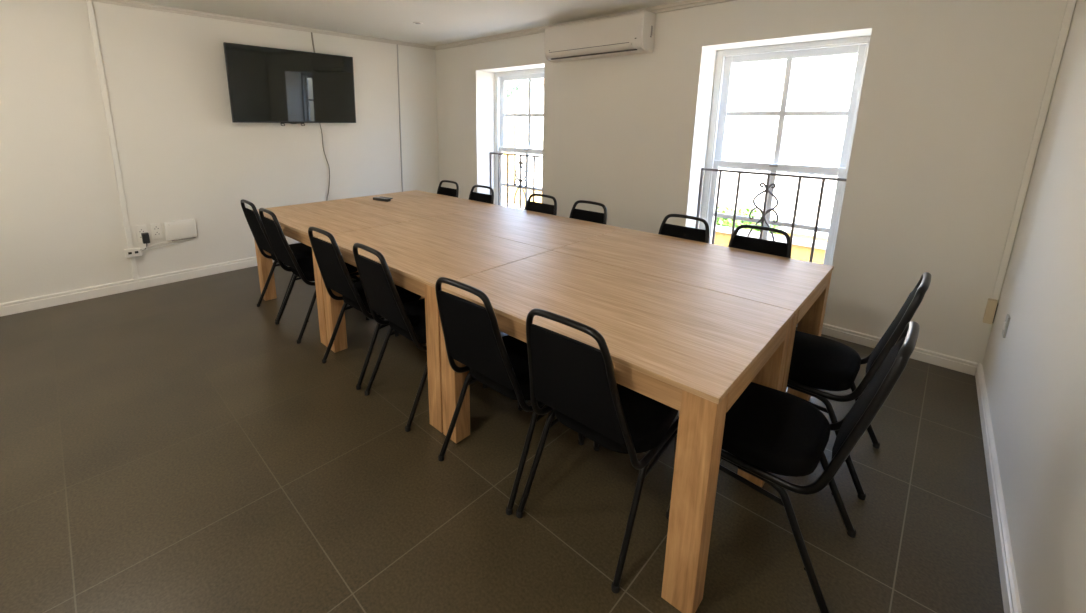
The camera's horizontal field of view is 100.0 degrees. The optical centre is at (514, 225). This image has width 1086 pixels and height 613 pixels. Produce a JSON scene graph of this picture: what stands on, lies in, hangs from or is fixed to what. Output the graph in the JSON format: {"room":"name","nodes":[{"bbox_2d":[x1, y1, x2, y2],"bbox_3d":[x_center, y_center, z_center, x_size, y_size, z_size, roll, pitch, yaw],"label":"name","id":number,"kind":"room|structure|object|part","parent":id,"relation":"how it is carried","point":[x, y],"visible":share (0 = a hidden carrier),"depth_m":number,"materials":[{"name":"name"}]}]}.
{"room":"meeting room","nodes":[
{"label":"meeting room","id":0,"kind":"room"},
{"bbox_2d":[0,0,438,302],"bbox_3d":[-2.694,-0.773,4.529,0.150,2.401,5.427,13,18,43],"label":"wall","id":1,"kind":"structure","parent":0,"point":[182,155],"depth_m":3.96,"materials":[{"name":"paint"}]},
{"bbox_2d":[86,0,140,278],"bbox_3d":[-3.311,-0.632,3.750,0.067,2.263,0.108,13,18,43],"label":"cable trunking","id":2,"kind":"object","parent":1,"relation":"attached to","point":[88,2],"depth_m":3.75,"materials":[{"name":"white plastic"}]},
{"bbox_3d":[-3.307,0.235,3.937,0.037,0.074,0.108,13,18,43],"label":"socket strip","id":3,"kind":"part","parent":2,"relation":"part of","materials":[{"name":"white plastic"}]},
{"bbox_2d":[0,256,273,316],"bbox_3d":[-2.723,0.380,4.647,0.018,0.098,4.857,13,18,43],"label":"baseboard","id":4,"kind":"structure","parent":1,"relation":"attached to","point":[23,305],"depth_m":3.93,"materials":[{"name":"paint"}]},
{"bbox_2d":[135,225,146,242],"bbox_3d":[-3.273,0.075,3.994,0.018,0.155,0.078,13,18,43],"label":"wall socket","id":5,"kind":"object","parent":1,"relation":"attached to","point":[139,229],"visible":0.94,"depth_m":3.98,"materials":[{"name":"white plastic"}]},
{"bbox_2d":[141,232,149,250],"bbox_3d":[-3.255,0.147,3.989,0.048,0.157,0.087,13,18,43],"label":"power adapter","id":6,"kind":"object","parent":5,"relation":"attached to","point":[145,236],"visible":1,"depth_m":3.98,"materials":[{"name":"black plastic"}]},
{"bbox_2d":[150,223,162,238],"bbox_3d":[-3.199,0.051,4.065,0.018,0.140,0.072,13,18,43],"label":"wall socket","id":7,"kind":"object","parent":1,"relation":"attached to","point":[156,229],"visible":1,"depth_m":4.06,"materials":[{"name":"white plastic"}]},
{"bbox_2d":[164,219,196,240],"bbox_3d":[-3.071,0.043,4.185,0.038,0.184,0.236,13,18,43],"label":"router","id":8,"kind":"object","parent":1,"relation":"attached to","point":[185,229],"visible":1,"depth_m":4.17,"materials":[{"name":"white plastic"}]},
{"bbox_2d":[141,239,186,248],"bbox_3d":[-3.159,0.159,4.109,0.024,0.027,0.358,11,16,38],"label":"cable","id":9,"kind":"object","parent":8,"relation":"attached to","point":[186,239],"visible":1,"depth_m":4.10,"materials":[{"name":"white plastic"}]},
{"bbox_2d":[141,238,192,250],"bbox_3d":[-3.141,0.164,4.128,0.024,0.050,0.409,11,17,39],"label":"cable","id":10,"kind":"object","parent":8,"relation":"attached to","point":[192,238],"visible":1,"depth_m":4.12,"materials":[{"name":"white plastic"}]},
{"bbox_2d":[85,0,434,49],"bbox_3d":[-2.694,-1.895,4.131,0.032,0.038,4.837,13,18,43],"label":"trim","id":11,"kind":"structure","parent":1,"relation":"attached to","point":[115,2],"depth_m":4.30,"materials":[{"name":"paint"}]},
{"bbox_2d":[311,32,314,52],"bbox_3d":[-2.105,-1.854,4.766,0.029,0.313,0.032,13,18,43],"label":"cable conduit","id":12,"kind":"object","parent":1,"relation":"attached to","point":[311,32],"visible":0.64,"depth_m":4.75,"materials":[{"name":"beige plastic"}]},
{"bbox_2d":[397,44,402,191],"bbox_3d":[-1.425,-1.059,5.683,0.012,2.263,0.045,13,18,43],"label":"cable trunking","id":13,"kind":"object","parent":1,"relation":"attached to","point":[397,44],"visible":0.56,"depth_m":5.62,"materials":[{"name":"grey plastic"}]},
{"bbox_3d":[-2.275,-1.264,4.700,0.061,0.463,0.520,13,18,43],"label":"television mount","id":14,"kind":"object","parent":1,"relation":"attached to","visible":0},
{"bbox_2d":[223,42,355,122],"bbox_3d":[-2.229,-1.408,4.651,0.075,0.714,1.245,12,17,41],"label":"television","id":15,"kind":"object","parent":14,"relation":"attached to","point":[266,84],"visible":1,"depth_m":4.57,"materials":[{"name":"black"}]},
{"bbox_2d":[319,123,329,197],"bbox_3d":[-2.101,-0.488,5.094,0.025,1.402,0.088,13,18,43],"label":"power cable","id":16,"kind":"object","parent":15,"relation":"hanging from","point":[319,123],"visible":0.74,"depth_m":5.06,"materials":[{"name":"beige plastic"}]},
{"bbox_2d":[126,0,686,45],"bbox_3d":[-0.669,-1.592,2.332,5.773,0.200,5.427,13,18,43],"label":"ceiling","id":17,"kind":"structure","parent":0,"point":[444,21],"depth_m":4.03,"materials":[{"name":"white paint"}]},
{"bbox_2d":[0,263,1003,612],"bbox_3d":[-0.688,0.905,2.901,5.773,0.120,5.427,13,18,43],"label":"floor","id":18,"kind":"structure","parent":0,"point":[175,447],"depth_m":1.85,"materials":[{"name":"tile"}]},
{"bbox_2d":[241,199,312,320],"bbox_3d":[-1.758,0.214,3.600,0.442,0.900,0.587,13,18,43],"label":"banquet chair","id":19,"kind":"object","parent":18,"relation":"on","point":[300,250],"visible":0.61,"depth_m":3.44,"materials":[{"name":"black fabric"}]},
{"bbox_3d":[-1.907,0.044,3.403,0.372,0.338,0.116,13,18,43],"label":"backrest","id":20,"kind":"part","parent":19,"relation":"part of","materials":[{"name":"black fabric"}]},
{"bbox_3d":[-1.766,0.036,3.550,0.430,0.530,0.560,13,18,43],"label":"frame","id":21,"kind":"part","parent":19,"relation":"part of","materials":[{"name":"black metal"}]},
{"bbox_3d":[-1.714,0.219,3.648,0.424,0.090,0.385,13,18,43],"label":"seat","id":22,"kind":"part","parent":19,"relation":"part of","materials":[{"name":"black fabric"}]},
{"bbox_2d":[259,208,369,343],"bbox_3d":[-1.443,0.289,3.283,0.442,0.900,0.587,13,18,43],"label":"banquet chair","id":23,"kind":"object","parent":18,"relation":"on","point":[303,268],"visible":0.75,"depth_m":3.11,"materials":[{"name":"black fabric"}]},
{"bbox_3d":[-1.593,0.118,3.087,0.372,0.338,0.116,13,18,43],"label":"backrest","id":24,"kind":"part","parent":23,"relation":"part of","materials":[{"name":"black fabric"}]},
{"bbox_3d":[-1.451,0.111,3.233,0.430,0.530,0.560,13,18,43],"label":"frame","id":25,"kind":"part","parent":23,"relation":"part of","materials":[{"name":"black metal"}]},
{"bbox_3d":[-1.398,0.294,3.331,0.424,0.090,0.385,13,18,43],"label":"seat","id":26,"kind":"part","parent":23,"relation":"part of","materials":[{"name":"black fabric"}]},
{"bbox_3d":[-1.185,0.542,3.335,0.026,0.368,0.226,13,18,43],"label":"leg","id":27,"kind":"part","parent":23,"relation":"part of","materials":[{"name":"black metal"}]},
{"bbox_2d":[254,199,422,346],"bbox_3d":[-1.416,0.282,3.629,1.243,0.760,0.800,12,17,42],"label":"conference table","id":28,"kind":"object","parent":18,"relation":"on","point":[340,215],"visible":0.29,"depth_m":3.42,"materials":[{"name":"brown wood"}]},
{"bbox_3d":[-2.072,0.255,3.760,0.098,0.738,0.088,12,17,42],"label":"leg","id":29,"kind":"part","parent":28,"relation":"part of","materials":[{"name":"brown wood"}]},
{"bbox_3d":[-1.247,0.434,3.000,0.098,0.738,0.088,12,17,42],"label":"leg","id":30,"kind":"part","parent":28,"relation":"part of","materials":[{"name":"brown wood"}]},
{"bbox_2d":[308,226,426,389],"bbox_3d":[-0.873,0.412,2.763,0.442,0.900,0.587,12,17,41],"label":"banquet chair","id":31,"kind":"object","parent":18,"relation":"on","point":[333,269],"visible":0.63,"depth_m":2.58,"materials":[{"name":"black fabric"}]},
{"bbox_3d":[-1.018,0.242,2.561,0.372,0.338,0.116,12,17,41],"label":"backrest","id":32,"kind":"part","parent":31,"relation":"part of","materials":[{"name":"black fabric"}]},
{"bbox_3d":[-0.881,0.233,2.712,0.430,0.530,0.560,12,17,41],"label":"frame","id":33,"kind":"part","parent":31,"relation":"part of","materials":[{"name":"black metal"}]},
{"bbox_3d":[-0.830,0.416,2.813,0.424,0.090,0.385,12,17,41],"label":"seat","id":34,"kind":"part","parent":31,"relation":"part of","materials":[{"name":"black fabric"}]},
{"bbox_2d":[353,243,486,431],"bbox_3d":[-0.499,0.492,2.420,0.587,0.900,0.442,-12,18,-43],"label":"banquet chair","id":35,"kind":"object","parent":18,"relation":"on","point":[408,319],"visible":0.7,"depth_m":2.23,"materials":[{"name":"black fabric"}]},
{"bbox_3d":[-0.652,0.322,2.225,0.116,0.338,0.372,-12,18,-43],"label":"backrest","id":36,"kind":"part","parent":35,"relation":"part of","materials":[{"name":"black fabric"}]},
{"bbox_3d":[-0.508,0.314,2.370,0.560,0.530,0.430,-12,18,-43],"label":"frame","id":37,"kind":"part","parent":35,"relation":"part of","materials":[{"name":"black metal"}]},
{"bbox_3d":[-0.454,0.498,2.467,0.385,0.090,0.424,-12,18,-43],"label":"seat","id":38,"kind":"part","parent":35,"relation":"part of","materials":[{"name":"black fabric"}]},
{"bbox_2d":[346,190,496,276],"bbox_3d":[-0.866,0.157,4.197,1.243,0.760,0.794,12,17,42],"label":"conference table","id":39,"kind":"object","parent":18,"relation":"on","point":[417,203],"visible":0.22,"depth_m":4.03,"materials":[{"name":"brown wood"}]},
{"bbox_2d":[373,197,390,201],"bbox_3d":[-1.216,-0.239,4.155,0.190,0.026,0.046,8,15,31],"label":"remote control","id":40,"kind":"object","parent":39,"relation":"on","point":[374,198],"visible":1,"depth_m":4.13,"materials":[{"name":"black plastic"}]},
{"bbox_2d":[317,218,550,432],"bbox_3d":[-0.518,0.478,2.801,1.224,0.760,0.800,12,17,42],"label":"conference table","id":41,"kind":"object","parent":18,"relation":"on","point":[417,253],"visible":0.45,"depth_m":2.54,"materials":[{"name":"brown wood"}]},
{"bbox_3d":[-1.167,0.452,2.926,0.098,0.738,0.088,12,17,42],"label":"leg","id":42,"kind":"part","parent":41,"relation":"part of","materials":[{"name":"brown wood"}]},
{"bbox_3d":[-0.355,0.628,2.178,0.098,0.738,0.088,12,17,42],"label":"leg","id":43,"kind":"part","parent":41,"relation":"part of","materials":[{"name":"brown wood"}]},
{"bbox_2d":[437,180,458,197],"bbox_3d":[-0.843,0.041,4.393,0.442,0.900,0.587,13,18,43],"label":"banquet chair","id":44,"kind":"object","parent":18,"relation":"on","point":[441,190],"visible":0.19,"depth_m":4.47,"materials":[{"name":"black metal"}]},
{"bbox_3d":[-0.691,-0.196,4.498,0.372,0.338,0.116,13,18,43],"label":"backrest","id":45,"kind":"part","parent":44,"relation":"part of","materials":[{"name":"black fabric"}]},
{"bbox_2d":[468,185,493,203],"bbox_3d":[-0.489,0.117,4.067,0.442,0.900,0.587,13,18,43],"label":"banquet chair","id":46,"kind":"object","parent":18,"relation":"on","point":[475,196],"visible":0.12,"depth_m":4.14,"materials":[{"name":"black fabric"}]},
{"bbox_3d":[-0.337,-0.119,4.172,0.372,0.338,0.116,13,18,43],"label":"backrest","id":47,"kind":"part","parent":46,"relation":"part of","materials":[{"name":"black fabric"}]},
{"bbox_2d":[435,277,583,514],"bbox_3d":[-0.015,0.601,1.958,0.442,0.900,0.587,12,17,41],"label":"banquet chair","id":48,"kind":"object","parent":18,"relation":"on","point":[473,338],"visible":0.77,"depth_m":1.76,"materials":[{"name":"black fabric"}]},
{"bbox_3d":[-0.160,0.432,1.756,0.372,0.338,0.116,12,17,41],"label":"backrest","id":49,"kind":"part","parent":48,"relation":"part of","materials":[{"name":"black fabric"}]},
{"bbox_3d":[-0.023,0.423,1.907,0.430,0.530,0.560,12,17,41],"label":"frame","id":50,"kind":"part","parent":48,"relation":"part of","materials":[{"name":"black metal"}]},
{"bbox_3d":[0.028,0.606,2.007,0.424,0.090,0.385,12,17,41],"label":"seat","id":51,"kind":"part","parent":48,"relation":"part of","materials":[{"name":"black fabric"}]},
{"bbox_3d":[0.243,0.852,2.020,0.026,0.368,0.226,12,17,41],"label":"leg","id":52,"kind":"part","parent":48,"relation":"part of","materials":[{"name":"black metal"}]},
{"bbox_2d":[424,205,621,249],"bbox_3d":[0.033,0.352,3.369,1.224,0.760,0.794,12,17,42],"label":"conference table","id":53,"kind":"object","parent":18,"relation":"on","point":[542,230],"visible":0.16,"depth_m":3.19,"materials":[{"name":"brown wood"}]},
{"bbox_2d":[525,193,556,214],"bbox_3d":[0.031,0.231,3.588,0.442,0.900,0.587,13,18,43],"label":"banquet chair","id":54,"kind":"object","parent":18,"relation":"on","point":[531,206],"visible":0.16,"depth_m":3.67,"materials":[{"name":"black fabric"}]},
{"bbox_3d":[0.183,-0.006,3.693,0.372,0.338,0.116,13,18,43],"label":"backrest","id":55,"kind":"part","parent":54,"relation":"part of","materials":[{"name":"black fabric"}]},
{"bbox_2d":[569,200,606,224],"bbox_3d":[0.365,0.303,3.281,0.442,0.900,0.587,13,18,43],"label":"banquet chair","id":56,"kind":"object","parent":18,"relation":"on","point":[596,217],"visible":0.16,"depth_m":3.36,"materials":[{"name":"black fabric"}]},
{"bbox_3d":[0.517,0.066,3.386,0.372,0.338,0.116,13,18,43],"label":"backrest","id":57,"kind":"part","parent":56,"relation":"part of","materials":[{"name":"black fabric"}]},
{"bbox_2d":[516,308,678,593],"bbox_3d":[0.331,0.669,1.672,0.442,0.900,0.587,12,17,41],"label":"banquet chair","id":58,"kind":"object","parent":18,"relation":"on","point":[576,381],"visible":0.98,"depth_m":1.49,"materials":[{"name":"black fabric"}]},
{"bbox_3d":[0.186,0.500,1.470,0.372,0.338,0.116,12,17,41],"label":"backrest","id":59,"kind":"part","parent":58,"relation":"part of","materials":[{"name":"black fabric"}]},
{"bbox_3d":[0.323,0.491,1.621,0.430,0.530,0.560,12,17,41],"label":"frame","id":60,"kind":"part","parent":58,"relation":"part of","materials":[{"name":"black metal"}]},
{"bbox_3d":[0.374,0.674,1.721,0.424,0.090,0.385,12,17,41],"label":"seat","id":61,"kind":"part","parent":58,"relation":"part of","materials":[{"name":"black fabric"}]},
{"bbox_3d":[0.588,0.920,1.734,0.026,0.368,0.226,12,17,41],"label":"leg","id":62,"kind":"part","parent":58,"relation":"part of","materials":[{"name":"black metal"}]},
{"bbox_2d":[440,250,794,612],"bbox_3d":[0.372,0.671,1.981,1.219,0.760,0.800,12,17,42],"label":"conference table","id":63,"kind":"object","parent":18,"relation":"on","point":[691,350],"visible":0.7,"depth_m":1.60,"materials":[{"name":"brown wood"}]},
{"bbox_3d":[-0.276,0.645,2.104,0.098,0.738,0.088,12,17,42],"label":"leg","id":64,"kind":"part","parent":63,"relation":"part of","materials":[{"name":"brown wood"}]},
{"bbox_3d":[0.532,0.821,1.359,0.098,0.738,0.088,12,17,42],"label":"leg","id":65,"kind":"part","parent":63,"relation":"part of","materials":[{"name":"brown wood"}]},
{"bbox_3d":[1.019,0.710,1.861,0.098,0.738,0.088,12,17,42],"label":"leg","id":66,"kind":"part","parent":63,"relation":"part of","materials":[{"name":"brown wood"}]},
{"bbox_2d":[658,214,709,242],"bbox_3d":[0.894,0.418,2.793,0.442,0.900,0.587,13,18,43],"label":"banquet chair","id":67,"kind":"object","parent":18,"relation":"on","point":[683,232],"visible":0.12,"depth_m":2.87,"materials":[{"name":"black fabric"}]},
{"bbox_3d":[1.046,0.181,2.898,0.372,0.338,0.116,13,18,43],"label":"backrest","id":68,"kind":"part","parent":67,"relation":"part of","materials":[{"name":"black fabric"}]},
{"bbox_2d":[552,228,833,472],"bbox_3d":[0.922,0.546,2.549,1.219,0.760,0.794,12,17,42],"label":"conference table","id":69,"kind":"object","parent":18,"relation":"on","point":[801,287],"visible":0.41,"depth_m":2.34,"materials":[{"name":"brown wood"}]},
{"bbox_3d":[1.085,0.695,1.929,0.098,0.738,0.088,12,17,42],"label":"leg","id":70,"kind":"part","parent":69,"relation":"part of","materials":[{"name":"brown wood"}]},
{"bbox_3d":[1.568,0.586,2.427,0.098,0.738,0.088,12,17,42],"label":"leg","id":71,"kind":"part","parent":69,"relation":"part of","materials":[{"name":"brown wood"}]},
{"bbox_2d":[728,224,790,257],"bbox_3d":[1.216,0.488,2.496,0.442,0.900,0.587,13,18,43],"label":"banquet chair","id":72,"kind":"object","parent":18,"relation":"on","point":[770,247],"visible":0.13,"depth_m":2.58,"materials":[{"name":"black fabric"}]},
{"bbox_3d":[1.369,0.251,2.601,0.372,0.338,0.116,13,18,43],"label":"backrest","id":73,"kind":"part","parent":72,"relation":"part of","materials":[{"name":"black fabric"}]},
{"bbox_2d":[666,321,919,612],"bbox_3d":[0.927,0.694,1.582,0.587,0.900,0.442,13,18,43],"label":"banquet chair","id":74,"kind":"object","parent":18,"relation":"on","point":[767,429],"visible":0.79,"depth_m":1.45,"materials":[{"name":"black fabric"}]},
{"bbox_3d":[0.666,0.944,1.629,0.226,0.368,0.026,13,18,43],"label":"leg","id":75,"kind":"part","parent":74,"relation":"part of","materials":[{"name":"black metal"}]},
{"bbox_3d":[0.881,0.699,1.629,0.385,0.090,0.424,13,18,43],"label":"seat","id":76,"kind":"part","parent":74,"relation":"part of","materials":[{"name":"black fabric"}]},
{"bbox_3d":[0.938,0.516,1.532,0.560,0.530,0.430,13,18,43],"label":"frame","id":77,"kind":"part","parent":74,"relation":"part of","materials":[{"name":"black metal"}]},
{"bbox_3d":[1.084,0.525,1.389,0.116,0.338,0.372,13,18,43],"label":"backrest","id":78,"kind":"part","parent":74,"relation":"part of","materials":[{"name":"black fabric"}]},
{"bbox_2d":[786,272,930,499],"bbox_3d":[1.381,0.593,2.039,0.587,0.900,0.442,13,18,43],"label":"banquet chair","id":79,"kind":"object","parent":18,"relation":"on","point":[817,362],"visible":0.77,"depth_m":1.89,"materials":[{"name":"black fabric"}]},
{"bbox_3d":[1.335,0.598,2.086,0.385,0.090,0.424,13,18,43],"label":"seat","id":80,"kind":"part","parent":79,"relation":"part of","materials":[{"name":"black fabric"}]},
{"bbox_3d":[1.392,0.415,1.989,0.560,0.530,0.430,13,18,43],"label":"frame","id":81,"kind":"part","parent":79,"relation":"part of","materials":[{"name":"black metal"}]},
{"bbox_3d":[1.537,0.424,1.847,0.116,0.338,0.372,13,18,43],"label":"backrest","id":82,"kind":"part","parent":79,"relation":"part of","materials":[{"name":"black fabric"}]},
{"bbox_2d":[435,0,1076,372],"bbox_3d":[1.081,-0.710,4.374,5.495,2.401,0.400,13,18,43],"label":"wall","id":83,"kind":"structure","parent":0,"point":[952,93],"depth_m":2.96,"materials":[{"name":"paint"}]},
{"bbox_2d":[490,152,542,209],"bbox_3d":[0.068,-0.458,5.471,1.064,0.781,0.028,13,18,43],"label":"railing","id":84,"kind":"object","parent":83,"relation":"in","point":[521,162],"depth_m":5.51,"materials":[{"name":"grey metal"}]},
{"bbox_3d":[0.071,-0.830,5.386,1.064,0.018,0.020,13,18,43],"label":"rail","id":85,"kind":"part","parent":84,"relation":"part of","materials":[{"name":"grey metal"}]},
{"bbox_2d":[495,68,543,205],"bbox_3d":[0.160,-0.922,5.458,1.064,1.798,0.100,13,18,43],"label":"window","id":86,"kind":"structure","parent":83,"relation":"in","point":[501,78],"depth_m":5.59,"materials":[{"name":"paint"}]},
{"bbox_3d":[0.149,-0.507,5.544,0.970,0.848,0.033,13,18,43],"label":"sash","id":87,"kind":"part","parent":86,"relation":"part of","materials":[{"name":"paint"}]},
{"bbox_3d":[0.180,-1.315,5.387,0.970,0.926,0.034,13,18,43],"label":"sash","id":88,"kind":"part","parent":86,"relation":"part of","materials":[{"name":"paint"}]},
{"bbox_2d":[434,0,734,49],"bbox_3d":[0.879,-1.835,4.009,5.270,0.048,0.045,13,18,43],"label":"trim","id":89,"kind":"structure","parent":83,"relation":"attached to","point":[689,3],"depth_m":4.29,"materials":[{"name":"paint"}]},
{"bbox_2d":[544,10,655,62],"bbox_3d":[0.727,-1.670,4.078,1.044,0.307,0.212,13,18,43],"label":"air conditioner","id":90,"kind":"object","parent":83,"relation":"attached to","point":[630,33],"visible":1,"depth_m":3.93,"materials":[{"name":"plastic"}]},
{"bbox_2d":[696,168,846,261],"bbox_3d":[1.991,-0.029,3.651,1.064,0.781,0.028,13,18,43],"label":"railing","id":91,"kind":"object","parent":83,"relation":"in","point":[767,186],"depth_m":3.61,"materials":[{"name":"grey metal"}]},
{"bbox_3d":[1.994,-0.401,3.566,1.064,0.018,0.020,13,18,43],"label":"rail","id":92,"kind":"part","parent":91,"relation":"part of","materials":[{"name":"grey metal"}]},
{"bbox_2d":[699,36,870,265],"bbox_3d":[2.083,-0.493,3.639,1.064,1.798,0.100,13,18,43],"label":"window","id":93,"kind":"structure","parent":83,"relation":"in","point":[725,59],"depth_m":3.56,"materials":[{"name":"paint"}]},
{"bbox_3d":[2.072,-0.079,3.725,0.970,0.848,0.033,13,18,43],"label":"sash","id":94,"kind":"part","parent":93,"relation":"part of","materials":[{"name":"paint"}]},
{"bbox_3d":[2.103,-0.886,3.568,0.970,0.926,0.034,13,18,43],"label":"sash","id":95,"kind":"part","parent":93,"relation":"part of","materials":[{"name":"paint"}]},
{"bbox_2d":[796,323,977,375],"bbox_3d":[0.873,0.442,4.536,5.305,0.078,0.018,13,18,43],"label":"baseboard","id":96,"kind":"structure","parent":83,"relation":"attached to","point":[946,361],"depth_m":2.91,"materials":[{"name":"paint"}]},
{"bbox_2d":[983,298,997,323],"bbox_3d":[2.768,0.500,2.647,0.042,0.142,0.042,13,18,43],"label":"socket","id":97,"kind":"object","parent":83,"relation":"attached to","point":[992,304],"visible":1,"depth_m":2.63,"materials":[{"name":"beige plastic"}]},
{"bbox_2d":[992,0,1075,299],"bbox_3d":[2.787,-0.480,2.427,0.028,1.861,0.020,13,18,43],"label":"cable trunking","id":98,"kind":"object","parent":83,"relation":"attached to","point":[1070,6],"visible":1,"depth_m":2.43,"materials":[{"name":"white plastic"}]},
{"bbox_2d":[982,0,1085,612],"bbox_3d":[1.204,0.135,0.670,0.150,2.401,4.883,12,17,41],"label":"wall","id":99,"kind":"structure","parent":0,"point":[1035,375],"depth_m":1.63,"materials":[{"name":"paint"}]},
{"bbox_2d":[975,363,1021,612],"bbox_3d":[1.135,1.253,0.984,0.018,0.080,4.879,12,17,41],"label":"baseboard","id":100,"kind":"structure","parent":99,"relation":"attached to","point":[1009,588],"depth_m":1.72,"materials":[{"name":"paint"}]},
{"bbox_2d":[1002,314,1010,337],"bbox_3d":[2.464,0.505,2.284,0.013,0.110,0.060,12,17,41],"label":"light switch","id":101,"kind":"object","parent":99,"relation":"attached to","point":[1007,320],"visible":1,"depth_m":2.27,"materials":[{"name":"grey plastic"}]},
{"label":"outside","id":102,"kind":"structure","parent":0,"visible":0},
{"bbox_2d":[503,202,524,208],"bbox_3d":[6.331,-1.338,15.742,32.000,0.150,23.013,13,18,43],"label":"ground","id":103,"kind":"structure","parent":102,"point":[504,203],"depth_m":11.53,"materials":[{"name":"white"}]},
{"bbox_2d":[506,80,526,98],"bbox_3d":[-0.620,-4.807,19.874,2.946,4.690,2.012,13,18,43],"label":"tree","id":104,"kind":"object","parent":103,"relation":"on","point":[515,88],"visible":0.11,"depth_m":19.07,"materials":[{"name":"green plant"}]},
{"bbox_2d":[503,54,857,227],"bbox_3d":[6.331,-2.067,9.378,13.200,4.100,6.500,13,18,43],"label":"sky","id":105,"kind":"structure","parent":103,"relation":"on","point":[824,83],"depth_m":7.39,"materials":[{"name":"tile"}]},
{"bbox_2d":[711,223,735,246],"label":"planter","id":106,"kind":"object","parent":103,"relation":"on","point":[723,233],"depth_m":6.05,"materials":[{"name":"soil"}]},
{"bbox_2d":[737,229,759,237],"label":"planter","id":107,"kind":"object","parent":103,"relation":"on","point":[742,232],"depth_m":5.81,"materials":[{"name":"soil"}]},
{"bbox_2d":[713,205,784,234],"bbox_3d":[3.023,-0.047,6.257,1.293,0.462,0.553,13,18,43],"label":"leafy bush","id":108,"kind":"object","parent":107,"relation":"in","point":[726,222],"visible":0.34,"depth_m":6.13,"materials":[{"name":"green plant"}]},
{"bbox_2d":[768,233,786,242],"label":"planter","id":109,"kind":"object","parent":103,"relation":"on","point":[779,238],"depth_m":5.58,"materials":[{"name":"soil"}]},
{"bbox_2d":[780,226,827,263],"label":"planter","id":110,"kind":"object","parent":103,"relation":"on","point":[801,244],"depth_m":5.45,"materials":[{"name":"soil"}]}
]}

